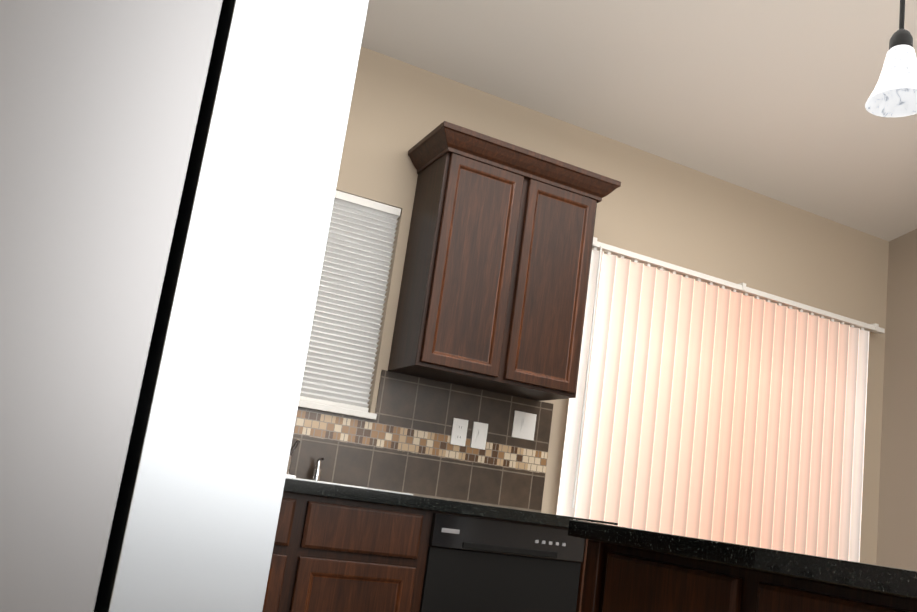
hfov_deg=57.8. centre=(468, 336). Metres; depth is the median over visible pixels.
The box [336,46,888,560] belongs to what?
wall
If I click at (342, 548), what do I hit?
base cabinet
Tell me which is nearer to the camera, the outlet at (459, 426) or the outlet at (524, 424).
the outlet at (459, 426)
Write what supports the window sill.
in the wall at (672, 212)
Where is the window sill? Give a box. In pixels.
[298,400,376,419]
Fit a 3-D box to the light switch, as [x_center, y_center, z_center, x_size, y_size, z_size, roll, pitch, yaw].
[0.044,0.438,3.680,0.074,0.114,0.011,13,-12,-25]
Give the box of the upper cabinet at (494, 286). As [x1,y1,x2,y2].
[388,121,620,400]
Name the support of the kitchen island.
on the floor
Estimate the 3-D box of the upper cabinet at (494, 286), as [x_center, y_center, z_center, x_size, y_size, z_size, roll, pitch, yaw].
[0.140,-0.281,3.613,0.881,0.988,0.386,13,-12,-25]
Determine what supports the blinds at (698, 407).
attached to the wall at (672, 212)
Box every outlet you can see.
[450,418,468,445]
[511,411,536,440]
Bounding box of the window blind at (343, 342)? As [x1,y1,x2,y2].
[299,190,400,411]
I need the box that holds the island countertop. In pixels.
[568,519,916,602]
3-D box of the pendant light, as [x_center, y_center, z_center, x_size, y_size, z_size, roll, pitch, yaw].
[1.051,-1.182,1.984,0.136,1.357,0.136,13,-12,-25]
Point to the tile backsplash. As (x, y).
(401, 443)
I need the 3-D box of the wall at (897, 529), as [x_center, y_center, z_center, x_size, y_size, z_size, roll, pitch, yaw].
[3.937,-0.333,2.237,0.150,4.400,6.520,13,-12,-25]
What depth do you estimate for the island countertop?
1.50 m
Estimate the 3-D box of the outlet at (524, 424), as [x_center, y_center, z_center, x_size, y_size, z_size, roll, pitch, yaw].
[0.249,0.405,3.786,0.117,0.120,0.011,13,-12,-25]
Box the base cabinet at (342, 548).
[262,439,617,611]
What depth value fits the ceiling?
3.77 m
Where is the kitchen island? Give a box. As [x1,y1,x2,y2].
[581,543,916,611]
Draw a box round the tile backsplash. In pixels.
[289,370,553,511]
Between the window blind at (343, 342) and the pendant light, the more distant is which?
the window blind at (343, 342)
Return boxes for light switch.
[470,422,487,449]
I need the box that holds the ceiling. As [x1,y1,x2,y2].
[361,0,916,240]
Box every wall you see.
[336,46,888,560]
[876,229,916,566]
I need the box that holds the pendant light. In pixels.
[865,0,916,116]
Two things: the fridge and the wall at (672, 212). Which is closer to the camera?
the fridge
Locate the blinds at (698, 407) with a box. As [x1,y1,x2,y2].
[556,237,884,558]
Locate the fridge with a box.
[0,0,368,611]

